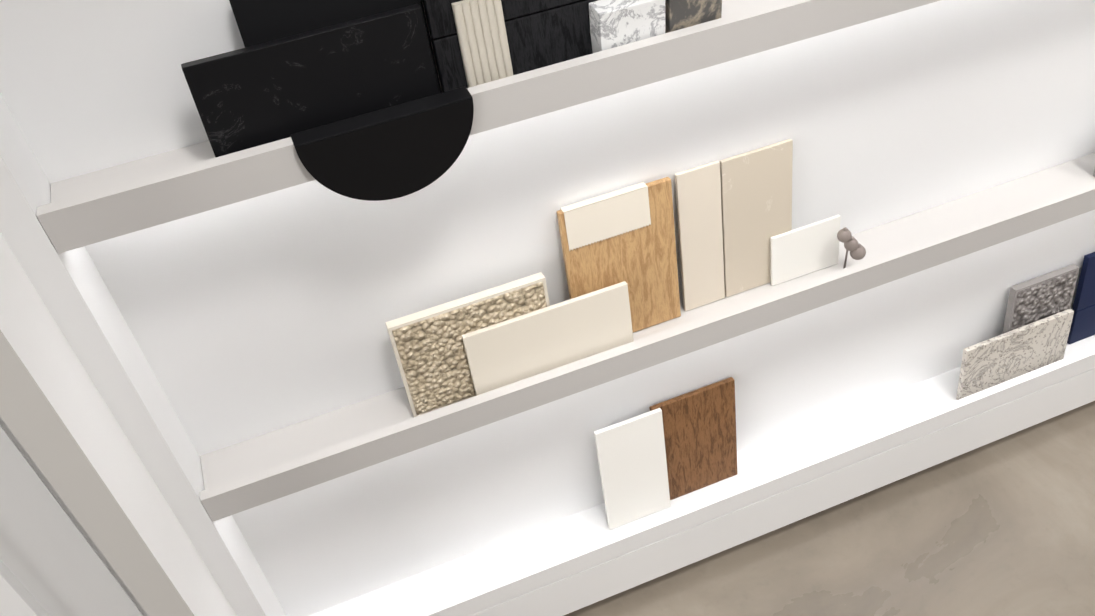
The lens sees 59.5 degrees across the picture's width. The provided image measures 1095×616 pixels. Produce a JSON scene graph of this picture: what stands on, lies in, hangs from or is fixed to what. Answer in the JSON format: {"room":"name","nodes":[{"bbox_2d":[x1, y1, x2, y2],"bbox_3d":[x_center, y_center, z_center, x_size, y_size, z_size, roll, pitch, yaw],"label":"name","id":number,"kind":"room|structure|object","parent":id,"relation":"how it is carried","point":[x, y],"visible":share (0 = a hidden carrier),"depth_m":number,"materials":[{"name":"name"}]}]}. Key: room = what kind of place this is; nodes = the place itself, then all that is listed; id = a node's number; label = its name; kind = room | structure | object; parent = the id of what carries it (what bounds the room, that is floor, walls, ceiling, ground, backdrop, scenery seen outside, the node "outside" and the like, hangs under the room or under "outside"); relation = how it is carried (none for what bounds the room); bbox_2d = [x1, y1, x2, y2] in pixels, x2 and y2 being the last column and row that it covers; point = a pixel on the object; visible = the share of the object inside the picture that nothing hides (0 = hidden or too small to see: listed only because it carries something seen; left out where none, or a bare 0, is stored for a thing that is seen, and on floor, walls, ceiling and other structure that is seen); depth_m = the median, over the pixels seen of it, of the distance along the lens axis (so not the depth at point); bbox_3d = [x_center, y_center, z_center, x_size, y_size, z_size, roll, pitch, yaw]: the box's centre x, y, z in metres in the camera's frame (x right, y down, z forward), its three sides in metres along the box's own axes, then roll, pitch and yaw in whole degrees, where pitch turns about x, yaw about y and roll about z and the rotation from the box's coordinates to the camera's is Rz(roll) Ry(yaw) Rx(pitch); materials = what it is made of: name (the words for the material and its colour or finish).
{"room":"material showroom","nodes":[
{"label":"material showroom","id":0,"kind":"room"},
{"bbox_2d":[0,232,236,615],"bbox_3d":[-1.270,0.121,1.235,1.150,3.050,0.410,-18,44,-12],"label":"wall","id":1,"kind":"structure","parent":0,"point":[90,525],"depth_m":1.49,"materials":[{"name":"white paint"}]},
{"bbox_2d":[0,0,1094,615],"bbox_3d":[0.781,-0.630,1.762,3.640,3.050,0.220,-18,44,-12],"label":"wall","id":2,"kind":"structure","parent":0,"point":[192,338],"depth_m":1.95,"materials":[{"name":"white paint"}]},
{"bbox_2d":[37,0,939,253],"bbox_3d":[0.801,-0.650,1.705,3.264,0.067,0.149,-18,44,-12],"label":"shelf","id":3,"kind":"object","parent":2,"relation":"in","point":[117,201],"visible":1,"depth_m":1.45,"materials":[{"name":"grey"}]},
{"bbox_2d":[181,4,439,157],"bbox_3d":[-0.333,-0.320,1.398,0.342,0.163,0.042,-18,44,-12],"label":"marble","id":4,"kind":"object","parent":3,"relation":"on","point":[263,93],"visible":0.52,"depth_m":1.38},
{"bbox_2d":[229,0,441,92],"bbox_3d":[-0.305,-0.385,1.422,0.265,0.218,0.040,-18,44,-12],"label":"black sample panel","id":5,"kind":"object","parent":3,"relation":"on","point":[260,21],"visible":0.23,"depth_m":1.37,"materials":[{"name":"black"}]},
{"bbox_2d":[290,86,473,200],"bbox_3d":[-0.235,-0.232,1.445,0.268,0.136,0.035,-18,44,-12],"label":"sample","id":6,"kind":"object","parent":3,"relation":"on","point":[400,150],"visible":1,"depth_m":1.42,"materials":[{"name":"black"}]},
{"bbox_2d":[451,0,512,87],"bbox_3d":[-0.095,-0.396,1.456,0.073,0.150,0.035,-18,44,-12],"label":"fluted panel sample","id":7,"kind":"object","parent":3,"relation":"on","point":[482,39],"visible":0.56,"depth_m":1.44,"materials":[{"name":"beige"}]},
{"bbox_2d":[422,0,592,92],"bbox_3d":[-0.061,-0.489,1.438,0.259,0.304,0.064,-18,44,-12],"label":"tile","id":8,"kind":"object","parent":3,"relation":"on","point":[542,33],"depth_m":1.48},
{"bbox_2d":[589,0,664,52],"bbox_3d":[0.127,-0.440,1.512,0.111,0.099,0.045,-18,44,-12],"label":"tile","id":9,"kind":"object","parent":3,"relation":"on","point":[615,23],"visible":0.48,"depth_m":1.48,"materials":[{"name":"white stone"}]},
{"bbox_2d":[665,0,721,32],"bbox_3d":[0.225,-0.495,1.520,0.093,0.150,0.046,-18,44,-12],"label":"tile","id":10,"kind":"object","parent":3,"relation":"on","point":[680,14],"visible":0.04,"depth_m":1.52,"materials":[{"name":"stone"}]},
{"bbox_2d":[594,408,670,529],"bbox_3d":[0.214,0.402,2.364,0.172,0.334,0.058,-18,44,-12],"label":"tile","id":11,"kind":"structure","parent":2,"relation":"attached to","point":[631,454],"depth_m":2.35,"materials":[{"name":"white tile"}]},
{"bbox_2d":[199,153,1094,521],"bbox_3d":[0.860,-0.174,2.157,3.264,0.067,0.149,-18,44,-12],"label":"shelf","id":12,"kind":"object","parent":2,"relation":"in","point":[279,463],"visible":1,"depth_m":1.96,"materials":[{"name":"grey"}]},
{"bbox_2d":[385,272,549,416],"bbox_3d":[-0.137,0.076,1.871,0.312,0.224,0.058,-18,44,-12],"label":"tile","id":13,"kind":"object","parent":12,"relation":"on","point":[430,355],"visible":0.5,"depth_m":1.83,"materials":[{"name":"beige stone"}]},
{"bbox_2d":[462,281,633,395],"bbox_3d":[0.009,0.069,1.901,0.341,0.168,0.035,-18,44,-12],"label":"tile","id":14,"kind":"structure","parent":12,"relation":"on","point":[527,345],"depth_m":1.88,"materials":[{"name":"beige tile"}]},
{"bbox_2d":[557,177,680,331],"bbox_3d":[0.150,-0.085,1.925,0.234,0.333,0.064,-18,44,-12],"label":"sample","id":15,"kind":"object","parent":12,"relation":"on","point":[626,235],"visible":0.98,"depth_m":1.89,"materials":[{"name":"brown wood"}]},
{"bbox_2d":[675,160,724,310],"bbox_3d":[0.315,-0.141,1.966,0.095,0.328,0.056,-18,44,-12],"label":"tile","id":16,"kind":"structure","parent":12,"relation":"on","point":[698,202],"depth_m":1.95,"materials":[{"name":"beige"}]},
{"bbox_2d":[720,139,792,296],"bbox_3d":[0.436,-0.181,1.994,0.160,0.326,0.055,-18,44,-12],"label":"tile","id":17,"kind":"structure","parent":12,"relation":"on","point":[756,194],"depth_m":1.97,"materials":[{"name":"beige tile"}]},
{"bbox_2d":[770,215,840,285],"bbox_3d":[0.556,-0.124,2.067,0.167,0.122,0.025,-18,44,-12],"label":"tile","id":18,"kind":"structure","parent":12,"relation":"on","point":[804,250],"depth_m":2.06,"materials":[{"name":"white"}]},
{"bbox_2d":[837,227,865,268],"bbox_3d":[0.651,-0.126,2.057,0.067,0.122,0.040,-18,44,-12],"label":"sprig","id":19,"kind":"object","parent":12,"relation":"on","point":[851,244],"visible":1,"depth_m":2.04,"materials":[{"name":"brown plant"}]},
{"bbox_2d":[650,377,737,499],"bbox_3d":[0.373,0.338,2.415,0.223,0.328,0.060,-18,44,-12],"label":"sample","id":20,"kind":"object","parent":2,"relation":"in","point":[699,426],"visible":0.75,"depth_m":2.40,"materials":[{"name":"brown wood"}]},
{"bbox_2d":[956,309,1073,399],"bbox_3d":[1.280,0.130,2.626,0.348,0.180,0.040,-18,44,-12],"label":"tile","id":21,"kind":"structure","parent":2,"relation":"attached to","point":[1007,356],"depth_m":2.61,"materials":[{"name":"grey stone"}]},
{"bbox_2d":[1002,264,1078,333],"bbox_3d":[1.353,0.032,2.645,0.206,0.282,0.063,-18,44,-12],"label":"tile","id":22,"kind":"object","parent":2,"relation":"in","point":[1040,297],"visible":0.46,"depth_m":2.58,"materials":[{"name":"grey stone"}]},
{"bbox_2d":[1067,252,1094,344],"bbox_3d":[1.598,-0.059,2.698,0.265,0.298,0.058,-18,44,-12],"label":"tile","id":23,"kind":"object","parent":2,"relation":"in","point":[1083,323],"depth_m":2.68,"materials":[{"name":"blue"}]},
{"bbox_2d":[564,401,1094,615],"bbox_3d":[8.157,0.031,2.413,30.000,0.100,13.000,-18,44,-12],"label":"floor","id":24,"kind":"structure","parent":0,"point":[1004,526],"depth_m":2.60,"materials":[{"name":"beige concrete"}]}
]}

